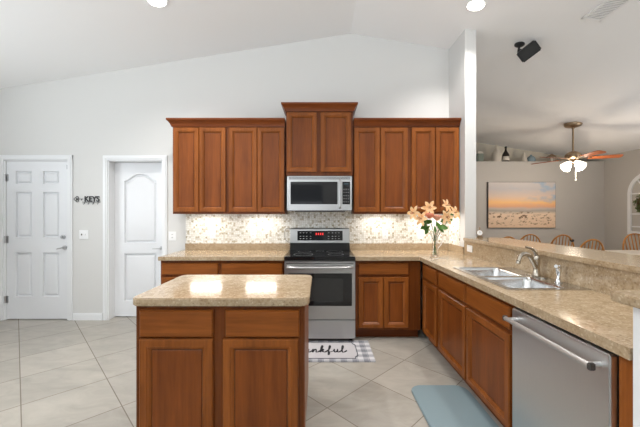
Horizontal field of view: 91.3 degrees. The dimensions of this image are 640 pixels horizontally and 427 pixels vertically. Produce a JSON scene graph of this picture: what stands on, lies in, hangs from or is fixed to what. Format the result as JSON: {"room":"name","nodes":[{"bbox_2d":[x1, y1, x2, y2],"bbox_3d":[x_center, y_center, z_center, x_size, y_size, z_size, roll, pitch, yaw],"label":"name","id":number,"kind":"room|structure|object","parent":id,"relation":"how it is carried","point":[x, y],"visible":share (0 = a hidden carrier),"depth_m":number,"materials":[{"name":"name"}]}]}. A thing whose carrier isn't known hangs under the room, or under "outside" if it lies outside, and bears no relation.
{"room":"kitchen","nodes":[
{"label":"kitchen","id":0,"kind":"room"},
{"bbox_2d":[0,33,448,319],"bbox_3d":[-1.400,-0.498,4.200,6.200,3.797,0.190,0,0,0],"label":"wall","id":1,"kind":"structure","parent":0,"point":[87,118],"depth_m":4.12,"materials":[{"name":"white paint"}]},
{"bbox_2d":[4,161,67,318],"bbox_3d":[-3.725,0.349,4.113,0.834,2.078,0.108,0,0,0],"label":"door","id":2,"kind":"structure","parent":1,"relation":"in","point":[36,238],"depth_m":4.13,"materials":[{"name":"white paint"}]},
{"bbox_2d":[0,155,72,320],"bbox_3d":[-3.727,0.317,4.192,0.961,2.167,0.205,0,0,0],"label":"trim","id":3,"kind":"structure","parent":1,"relation":"attached to","point":[3,158],"depth_m":4.10,"materials":[{"name":"white paint"}]},
{"bbox_2d":[79,230,87,238],"bbox_3d":[-3.103,0.276,4.107,0.118,0.118,0.016,0,0,0],"label":"light switch","id":4,"kind":"object","parent":1,"relation":"attached to","point":[83,234],"visible":1,"depth_m":4.11,"materials":[{"name":"white plastic"}]},
{"bbox_2d":[74,196,99,203],"bbox_3d":[-3.059,-0.174,4.098,0.344,0.112,0.033,0,0,0],"label":"key rack","id":5,"kind":"object","parent":1,"relation":"attached to","point":[85,197],"visible":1,"depth_m":4.10,"materials":[{"name":"black metal"}]},
{"bbox_2d":[73,313,102,319],"bbox_3d":[-3.046,1.355,4.107,0.387,0.090,0.016,0,0,0],"label":"baseboard","id":6,"kind":"structure","parent":1,"relation":"attached to","point":[76,316],"depth_m":4.10,"materials":[{"name":"white"}]},
{"bbox_2d":[103,155,166,320],"bbox_3d":[-2.425,0.319,4.192,0.844,2.162,0.205,0,0,0],"label":"trim","id":7,"kind":"structure","parent":1,"relation":"attached to","point":[109,161],"depth_m":4.10,"materials":[{"name":"white paint"}]},
{"bbox_2d":[115,163,161,315],"bbox_3d":[-2.425,0.351,4.213,0.696,2.073,0.108,0,0,0],"label":"door","id":8,"kind":"structure","parent":1,"relation":"in","point":[138,186],"depth_m":4.23,"materials":[{"name":"white paint"}]},
{"bbox_2d":[169,232,175,240],"bbox_3d":[-1.939,0.296,4.110,0.100,0.118,0.010,0,0,0],"label":"outlet","id":9,"kind":"object","parent":1,"relation":"attached to","point":[172,235],"visible":1,"depth_m":4.11,"materials":[{"name":"white plastic"}]},
{"bbox_2d":[173,127,227,213],"bbox_3d":[-1.452,-0.523,3.941,0.669,1.058,0.324,0,0,0],"label":"upper cabinet","id":10,"kind":"object","parent":1,"relation":"attached to","point":[200,154],"visible":0.94,"depth_m":3.79,"materials":[{"name":"brown wood"}]},
{"bbox_2d":[210,230,215,238],"bbox_3d":[-1.407,0.270,4.100,0.075,0.118,0.010,0,0,0],"label":"outlet","id":11,"kind":"object","parent":1,"relation":"attached to","point":[212,232],"visible":1,"depth_m":4.10,"materials":[{"name":"white plastic"}]},
{"bbox_2d":[166,118,285,127],"bbox_3d":[-1.133,-1.098,3.928,1.421,0.092,0.371,0,0,0],"label":"crown molding","id":12,"kind":"structure","parent":1,"relation":"attached to","point":[174,122],"depth_m":3.77,"materials":[{"name":"brown wood"}]},
{"bbox_2d":[185,243,289,249],"bbox_3d":[-1.076,0.432,4.092,1.368,0.085,0.022,0,0,0],"label":"backsplash","id":13,"kind":"structure","parent":1,"relation":"attached to","point":[188,246],"depth_m":4.08,"materials":[{"name":"beige stone"}]},
{"bbox_2d":[250,230,255,238],"bbox_3d":[-0.874,0.270,4.100,0.075,0.118,0.010,0,0,0],"label":"outlet","id":14,"kind":"object","parent":1,"relation":"attached to","point":[252,232],"visible":1,"depth_m":4.10,"materials":[{"name":"white plastic"}]},
{"bbox_2d":[228,127,287,213],"bbox_3d":[-0.770,-0.523,3.941,0.695,1.058,0.324,0,0,0],"label":"upper cabinet","id":15,"kind":"object","parent":1,"relation":"attached to","point":[257,178],"visible":1,"depth_m":3.79,"materials":[{"name":"brown wood"}]},
{"bbox_2d":[286,112,352,175],"bbox_3d":[-0.006,-0.833,3.911,0.796,0.766,0.384,0,0,0],"label":"upper cabinet","id":16,"kind":"object","parent":1,"relation":"attached to","point":[317,143],"visible":0.94,"depth_m":3.73,"materials":[{"name":"brown wood"}]},
{"bbox_2d":[287,176,351,211],"bbox_3d":[-0.006,-0.233,3.856,0.760,0.426,0.489,0,0,0],"label":"microwave","id":17,"kind":"object","parent":16,"relation":"attached to","point":[304,193],"visible":1,"depth_m":3.66,"materials":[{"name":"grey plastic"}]},
{"bbox_2d":[281,102,357,115],"bbox_3d":[-0.006,-1.263,3.897,0.906,0.094,0.432,0,0,0],"label":"crown molding","id":18,"kind":"structure","parent":16,"relation":"attached to","point":[287,106],"depth_m":3.71,"materials":[{"name":"brown wood"}]},
{"bbox_2d":[351,127,408,213],"bbox_3d":[0.745,-0.523,3.941,0.680,1.058,0.324,0,0,0],"label":"upper cabinet","id":19,"kind":"object","parent":1,"relation":"attached to","point":[380,178],"visible":0.93,"depth_m":3.79,"materials":[{"name":"brown wood"}]},
{"bbox_2d":[382,230,387,238],"bbox_3d":[0.855,0.276,4.100,0.075,0.118,0.010,0,0,0],"label":"outlet","id":20,"kind":"object","parent":1,"relation":"attached to","point":[384,232],"visible":1,"depth_m":4.10,"materials":[{"name":"white plastic"}]},
{"bbox_2d":[353,118,460,126],"bbox_3d":[1.048,-1.098,3.928,1.285,0.092,0.371,0,0,0],"label":"crown molding","id":21,"kind":"structure","parent":1,"relation":"attached to","point":[357,122],"depth_m":3.77,"materials":[{"name":"brown wood"}]},
{"bbox_2d":[417,230,422,238],"bbox_3d":[1.315,0.276,4.100,0.075,0.118,0.010,0,0,0],"label":"outlet","id":22,"kind":"object","parent":1,"relation":"attached to","point":[419,232],"visible":1,"depth_m":4.10,"materials":[{"name":"white plastic"}]},
{"bbox_2d":[409,127,458,213],"bbox_3d":[1.387,-0.523,3.941,0.603,1.058,0.324,0,0,0],"label":"upper cabinet","id":23,"kind":"object","parent":1,"relation":"attached to","point":[433,151],"visible":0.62,"depth_m":3.79,"materials":[{"name":"brown wood"}]},
{"bbox_2d":[0,316,502,426],"bbox_3d":[1.105,1.450,2.225,11.510,0.100,11.750,0,0,0],"label":"floor","id":24,"kind":"structure","parent":0,"point":[54,372],"depth_m":2.64,"materials":[{"name":"beige tile"}]},
{"bbox_2d":[161,261,219,283],"bbox_3d":[-1.438,0.960,3.779,0.660,0.880,0.649,0,0,0],"label":"base cabinet","id":25,"kind":"object","parent":24,"relation":"on","point":[170,270],"visible":0.15,"depth_m":3.46,"materials":[{"name":"brown wood"}]},
{"bbox_2d":[158,243,289,260],"bbox_3d":[-1.085,0.454,3.767,1.386,0.128,0.673,0,0,0],"label":"countertop","id":26,"kind":"structure","parent":25,"relation":"on","point":[193,251],"depth_m":3.81,"materials":[{"name":"beige stone"}]},
{"bbox_2d":[136,304,308,426],"bbox_3d":[-0.568,0.960,2.090,0.960,0.880,0.651,0,0,0],"label":"base cabinet","id":27,"kind":"object","parent":24,"relation":"on","point":[197,366],"visible":0.96,"depth_m":1.78,"materials":[{"name":"brown wood"}]},
{"bbox_2d":[133,275,311,305],"bbox_3d":[-0.564,0.497,2.092,1.008,0.044,0.691,0,0,0],"label":"countertop","id":28,"kind":"structure","parent":27,"relation":"on","point":[184,290],"depth_m":1.91,"materials":[{"name":"beige stone"}]},
{"bbox_2d":[220,260,284,274],"bbox_3d":[-0.752,0.960,3.779,0.712,0.880,0.649,0,0,0],"label":"base cabinet","id":29,"kind":"object","parent":24,"relation":"on","point":[226,267],"visible":0.16,"depth_m":3.46,"materials":[{"name":"brown wood"}]},
{"bbox_2d":[284,228,354,339],"bbox_3d":[-0.002,0.794,3.696,0.772,1.212,0.767,0,0,0],"label":"range","id":30,"kind":"object","parent":24,"relation":"on","point":[324,254],"visible":0.92,"depth_m":3.39,"materials":[{"name":"grey metal"}]},
{"bbox_2d":[284,250,354,259],"bbox_3d":[-0.002,0.487,3.712,0.772,0.040,0.635,0,0,0],"label":"cooktop","id":31,"kind":"object","parent":30,"relation":"in","point":[292,254],"depth_m":3.49,"materials":[{"name":"grey glass"}]},
{"bbox_2d":[309,340,375,361],"bbox_3d":[0.018,1.392,3.190,1.015,0.015,0.490,0,0,0],"label":"doormat","id":32,"kind":"object","parent":24,"relation":"on","point":[319,350],"visible":0.67,"depth_m":3.16,"materials":[{"name":"grey fabric"}]},
{"bbox_2d":[355,261,419,336],"bbox_3d":[0.753,0.960,3.779,0.722,0.880,0.649,0,0,0],"label":"base cabinet","id":33,"kind":"object","parent":24,"relation":"on","point":[387,293],"visible":0.95,"depth_m":3.47,"materials":[{"name":"brown wood"}]},
{"bbox_2d":[422,262,446,359],"bbox_3d":[1.405,0.960,3.229,0.580,0.880,0.489,0,0,0],"label":"base cabinet","id":34,"kind":"object","parent":24,"relation":"on","point":[430,287],"visible":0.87,"depth_m":3.20,"materials":[{"name":"brown wood"}]},
{"bbox_2d":[411,385,498,426],"bbox_3d":[0.940,1.391,2.062,0.450,0.018,0.925,0,0,0],"label":"floor mat","id":35,"kind":"object","parent":24,"relation":"on","point":[440,405],"visible":1,"depth_m":2.23,"materials":[{"name":"blue"}]},
{"bbox_2d":[438,270,517,426],"bbox_3d":[1.405,0.960,2.404,0.580,0.880,1.163,0,0,0],"label":"base cabinet","id":36,"kind":"object","parent":24,"relation":"on","point":[474,339],"visible":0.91,"depth_m":2.23,"materials":[{"name":"brown wood"}]},
{"bbox_2d":[350,241,639,359],"bbox_3d":[1.044,0.418,2.603,1.312,0.200,2.999,0,0,0],"label":"countertop","id":37,"kind":"structure","parent":36,"relation":"on","point":[591,315],"depth_m":1.87,"materials":[{"name":"beige stone"}]},
{"bbox_2d":[430,232,442,257],"bbox_3d":[1.248,0.339,3.377,0.131,0.272,0.103,0,0,-32],"label":"vase","id":38,"kind":"object","parent":37,"relation":"on","point":[434,252],"visible":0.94,"depth_m":3.34,"materials":[{"name":"clear glass"}]},
{"bbox_2d":[407,206,431,236],"bbox_3d":[1.099,0.181,3.333,0.318,0.529,0.126,0,0,8],"label":"lily","id":39,"kind":"object","parent":38,"relation":"in","point":[413,213],"visible":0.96,"depth_m":3.34,"materials":[{"name":"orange plant"}]},
{"bbox_2d":[417,212,430,232],"bbox_3d":[1.136,0.212,3.314,0.238,0.466,0.134,0,0,2],"label":"lily","id":40,"kind":"object","parent":38,"relation":"in","point":[420,218],"visible":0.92,"depth_m":3.31,"materials":[{"name":"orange plant"}]},
{"bbox_2d":[421,201,436,227],"bbox_3d":[1.176,0.153,3.374,0.168,0.583,0.057,0,0,6],"label":"lily","id":41,"kind":"object","parent":38,"relation":"in","point":[429,207],"visible":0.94,"depth_m":3.38,"materials":[{"name":"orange plant"}]},
{"bbox_2d":[425,213,434,232],"bbox_3d":[1.164,0.218,3.321,0.105,0.454,0.164,0,0,23],"label":"rose","id":42,"kind":"object","parent":38,"relation":"in","point":[428,215],"visible":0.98,"depth_m":3.28,"materials":[{"name":"pink plant"}]},
{"bbox_2d":[434,219,447,232],"bbox_3d":[1.279,0.239,3.322,0.184,0.392,0.110,0,0,0],"label":"leaf sprig","id":43,"kind":"object","parent":38,"relation":"in","point":[442,227],"visible":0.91,"depth_m":3.30,"materials":[{"name":"green plant"}]},
{"bbox_2d":[438,199,450,229],"bbox_3d":[1.335,0.143,3.367,0.219,0.605,0.081,0,0,-19],"label":"lily","id":44,"kind":"object","parent":38,"relation":"in","point":[445,204],"visible":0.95,"depth_m":3.38,"materials":[{"name":"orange plant"}]},
{"bbox_2d":[441,210,453,223],"bbox_3d":[1.304,0.203,3.306,0.204,0.486,0.079,0,0,21],"label":"lily","id":45,"kind":"object","parent":38,"relation":"in","point":[446,216],"visible":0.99,"depth_m":3.29,"materials":[{"name":"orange plant"}]},
{"bbox_2d":[439,206,459,233],"bbox_3d":[1.358,0.181,3.328,0.293,0.528,0.098,0,0,-1],"label":"lily","id":46,"kind":"object","parent":38,"relation":"in","point":[455,211],"visible":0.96,"depth_m":3.33,"materials":[{"name":"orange plant"}]},
{"bbox_2d":[467,245,471,251],"bbox_3d":[1.681,0.395,3.520,0.009,0.075,0.118,0,0,0],"label":"outlet","id":47,"kind":"object","parent":37,"relation":"attached to","point":[469,247],"visible":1,"depth_m":3.52,"materials":[{"name":"white plastic"}]},
{"bbox_2d":[453,267,590,289],"bbox_3d":[1.421,0.565,2.345,0.513,0.190,0.820,0,0,0],"label":"sink","id":48,"kind":"object","parent":37,"relation":"in","point":[509,278],"visible":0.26,"depth_m":2.31,"materials":[{"name":"grey metal"}]},
{"bbox_2d":[554,265,562,282],"bbox_3d":[1.622,0.407,2.134,0.060,0.123,0.050,0,0,0],"label":"sprayer","id":49,"kind":"object","parent":48,"relation":"on","point":[558,267],"visible":1,"depth_m":2.12,"materials":[{"name":"silver metal"}]},
{"bbox_2d":[516,246,547,278],"bbox_3d":[1.559,0.354,2.282,0.339,0.229,0.160,0,0,-45],"label":"faucet","id":50,"kind":"object","parent":37,"relation":"on","point":[535,260],"visible":1,"depth_m":2.32,"materials":[{"name":"silver metal"}]},
{"bbox_2d":[520,234,540,241],"bbox_3d":[3.733,0.880,5.742,0.464,1.045,0.524,0,0,8],"label":"chair","id":51,"kind":"object","parent":24,"relation":"on","point":[527,235],"visible":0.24,"depth_m":5.49,"materials":[{"name":"brown wood"}]},
{"bbox_2d":[502,308,618,426],"bbox_3d":[1.358,0.964,1.492,0.644,0.872,0.612,0,0,0],"label":"dishwasher","id":52,"kind":"object","parent":24,"relation":"on","point":[561,378],"visible":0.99,"depth_m":1.44,"materials":[{"name":"silver metal"}]},
{"bbox_2d":[550,234,574,246],"bbox_3d":[4.205,0.880,5.623,0.464,1.045,0.525,0,0,6],"label":"chair","id":53,"kind":"object","parent":24,"relation":"on","point":[563,235],"visible":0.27,"depth_m":5.39,"materials":[{"name":"brown wood"}]},
{"bbox_2d":[580,239,604,250],"bbox_3d":[3.870,0.880,4.684,0.464,1.045,0.524,0,0,0],"label":"chair","id":54,"kind":"object","parent":24,"relation":"on","point":[589,240],"visible":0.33,"depth_m":4.44,"materials":[{"name":"brown wood"}]},
{"bbox_2d":[605,250,639,254],"bbox_3d":[5.430,1.025,5.210,1.540,0.750,0.720,0,0,0],"label":"dining table","id":55,"kind":"object","parent":24,"relation":"on","point":[634,252],"visible":0.02,"depth_m":5.36,"materials":[{"name":"beige wood"}]},
{"bbox_2d":[619,356,632,426],"bbox_3d":[1.403,0.960,1.143,0.574,0.880,0.079,0,0,0],"label":"end panel","id":56,"kind":"object","parent":24,"relation":"on","point":[625,365],"visible":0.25,"depth_m":1.16,"materials":[{"name":"brown wood"}]},
{"bbox_2d":[622,233,639,249],"bbox_3d":[6.020,0.890,5.745,0.614,1.025,0.514,0,0,0],"label":"chair","id":57,"kind":"object","parent":24,"relation":"on","point":[634,234],"visible":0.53,"depth_m":5.95,"materials":[{"name":"brown wood"}]},
{"bbox_2d":[0,0,639,159],"bbox_3d":[1.105,-1.910,2.225,11.510,1.154,11.750,0,0,0],"label":"ceiling","id":58,"kind":"structure","parent":0,"point":[587,72],"depth_m":3.71,"materials":[{"name":"white paint"}]},
{"bbox_2d":[145,0,168,7],"bbox_3d":[-1.573,-2.052,3.020,0.208,0.039,0.210,0,0,0],"label":"recessed light","id":59,"kind":"object","parent":58,"relation":"in","point":[153,3],"visible":1,"depth_m":3.05,"materials":[{"name":"white plastic"}]},
{"bbox_2d":[465,0,486,11],"bbox_3d":[1.623,-2.168,3.260,0.208,0.039,0.210,0,0,0],"label":"recessed light","id":60,"kind":"object","parent":58,"relation":"in","point":[471,5],"visible":1,"depth_m":3.26,"materials":[{"name":"white plastic"}]},
{"bbox_2d":[514,40,540,61],"bbox_3d":[2.457,-1.927,3.708,0.277,0.255,0.161,0,0,43],"label":"speaker","id":61,"kind":"object","parent":58,"relation":"attached to","point":[533,47],"visible":1,"depth_m":3.67},
{"bbox_2d":[532,121,622,180],"bbox_3d":[4.711,-1.145,5.812,1.363,1.078,1.342,0,0,0],"label":"ceiling fan","id":62,"kind":"object","parent":58,"relation":"hanging from","point":[573,156],"visible":1,"depth_m":5.76,"materials":[{"name":"gold metal"}]},
{"bbox_2d":[581,0,631,21],"bbox_3d":[2.774,-1.981,2.950,0.199,0.042,0.520,0,0,0],"label":"ceiling vent","id":63,"kind":"object","parent":58,"relation":"in","point":[606,8],"visible":1,"depth_m":3.04,"materials":[{"name":"white plastic"}]},
{"bbox_2d":[420,220,432,233],"bbox_3d":[1.150,0.249,3.329,0.198,0.372,0.065,0,0,-37],"label":"leaf sprig","id":64,"kind":"object","parent":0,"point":[425,227],"visible":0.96,"depth_m":3.31,"materials":[{"name":"green plant"}]},
{"bbox_2d":[433,215,441,223],"bbox_3d":[1.237,0.229,3.310,0.103,0.433,0.116,0,0,-39],"label":"rose","id":65,"kind":"object","parent":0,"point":[436,217],"visible":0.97,"depth_m":3.28,"materials":[{"name":"pink plant"}]},
{"bbox_2d":[449,29,475,246],"bbox_3d":[1.756,-0.390,5.880,0.139,3.580,4.440,0,0,0],"label":"wall","id":66,"kind":"structure","parent":0,"point":[462,54],"depth_m":3.66,"materials":[{"name":"white paint"}]},
{"bbox_2d":[350,241,639,294],"bbox_3d":[1.044,0.396,2.603,1.312,0.158,2.999,0,0,0],"label":"backsplash","id":67,"kind":"structure","parent":66,"relation":"attached to","point":[604,280],"depth_m":2.31,"materials":[{"name":"beige stone"}]},
{"bbox_2d":[476,142,584,160],"bbox_3d":[4.268,-0.385,8.010,4.885,3.569,0.180,0,0,0],"label":"wall","id":68,"kind":"structure","parent":0,"point":[515,154],"depth_m":7.92,"materials":[{"name":"beige paint"}]},
{"bbox_2d":[476,161,603,249],"bbox_3d":[4.268,0.085,7.655,4.885,2.630,0.530,0,0,0],"label":"wall","id":69,"kind":"structure","parent":0,"point":[579,203],"depth_m":7.39,"materials":[{"name":"grey paint"}]},
{"bbox_2d":[476,151,483,160],"bbox_3d":[3.817,-1.358,7.500,0.160,0.255,0.140,0,0,0],"label":"jar","id":70,"kind":"object","parent":69,"relation":"on","point":[479,154],"visible":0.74,"depth_m":7.44,"materials":[{"name":"green glass"}]},
{"bbox_2d":[492,145,501,160],"bbox_3d":[4.229,-1.433,7.500,0.210,0.405,0.210,0,0,0],"label":"bottle","id":71,"kind":"object","parent":69,"relation":"on","point":[496,154],"visible":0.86,"depth_m":7.43,"materials":[{"name":"beige ceramic"}]},
{"bbox_2d":[502,146,509,160],"bbox_3d":[4.450,-1.418,7.500,0.159,0.375,0.159,0,0,0],"label":"bottle","id":72,"kind":"object","parent":69,"relation":"on","point":[505,156],"visible":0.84,"depth_m":7.45,"materials":[{"name":"brown glass"}]},
{"bbox_2d":[487,182,555,227],"bbox_3d":[4.737,-0.200,7.364,1.585,1.080,0.047,0,0,0],"label":"painting","id":73,"kind":"object","parent":69,"relation":"attached to","point":[509,204],"visible":1,"depth_m":7.34,"materials":[{"name":"multicoloured fabric"}]},
{"bbox_2d":[521,153,527,160],"bbox_3d":[4.895,-1.343,7.500,0.136,0.225,0.136,0,0,0],"label":"bottle","id":74,"kind":"object","parent":69,"relation":"on","point":[524,157],"visible":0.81,"depth_m":7.46,"materials":[{"name":"beige ceramic"}]},
{"bbox_2d":[527,155,535,160],"bbox_3d":[5.056,-1.321,7.500,0.190,0.180,0.190,0,0,0],"label":"jar","id":75,"kind":"object","parent":69,"relation":"on","point":[530,158],"visible":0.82,"depth_m":7.43,"materials":[{"name":"blue ceramic"}]},
{"bbox_2d":[547,154,555,160],"bbox_3d":[5.547,-1.325,7.500,0.180,0.190,0.120,0,0,0],"label":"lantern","id":76,"kind":"object","parent":69,"relation":"on","point":[550,155],"visible":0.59,"depth_m":7.47,"materials":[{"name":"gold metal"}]},
{"bbox_2d":[585,149,639,249],"bbox_3d":[6.785,0.006,2.300,0.150,2.787,11.600,0,0,0],"label":"wall","id":77,"kind":"structure","parent":0,"point":[619,173],"depth_m":7.01,"materials":[{"name":"grey paint"}]},
{"bbox_2d":[627,174,639,233],"bbox_3d":[6.691,-0.205,6.360,0.031,1.310,0.880,0,0,0],"label":"arched frame","id":78,"kind":"object","parent":77,"relation":"attached to","point":[630,188],"visible":1,"depth_m":6.73,"materials":[{"name":"white wood"}]},
{"bbox_2d":[632,195,639,211],"bbox_3d":[6.602,-0.199,6.370,0.192,0.462,0.476,0,0,0],"label":"wreath","id":79,"kind":"object","parent":77,"relation":"attached to","point":[637,202],"visible":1,"depth_m":6.49,"materials":[{"name":"green plant"}]},
{"bbox_2d":[633,307,639,426],"bbox_3d":[1.399,0.859,1.049,0.602,1.083,0.098,0,0,0],"label":"wall","id":80,"kind":"structure","parent":0,"point":[636,312],"depth_m":1.09,"materials":[{"name":"white paint"}]},
{"bbox_3d":[1.775,0.859,2.330,0.150,1.083,2.660,0,0,0],"label":"wall","id":81,"kind":"structure","parent":0,"visible":0},
{"bbox_2d":[463,238,639,308],"bbox_3d":[1.603,0.299,2.310,1.095,0.036,2.690,0,0,0],"label":"bar","id":82,"kind":"object","parent":81,"relation":"on","point":[607,259],"visible":0.97,"depth_m":2.12,"materials":[{"name":"beige stone"}]},
{"bbox_2d":[476,227,482,237],"bbox_3d":[1.835,0.218,3.595,0.076,0.124,0.048,0,0,9],"label":"clock","id":83,"kind":"object","parent":82,"relation":"on","point":[479,232],"visible":1,"depth_m":3.58,"materials":[{"name":"white metal"}]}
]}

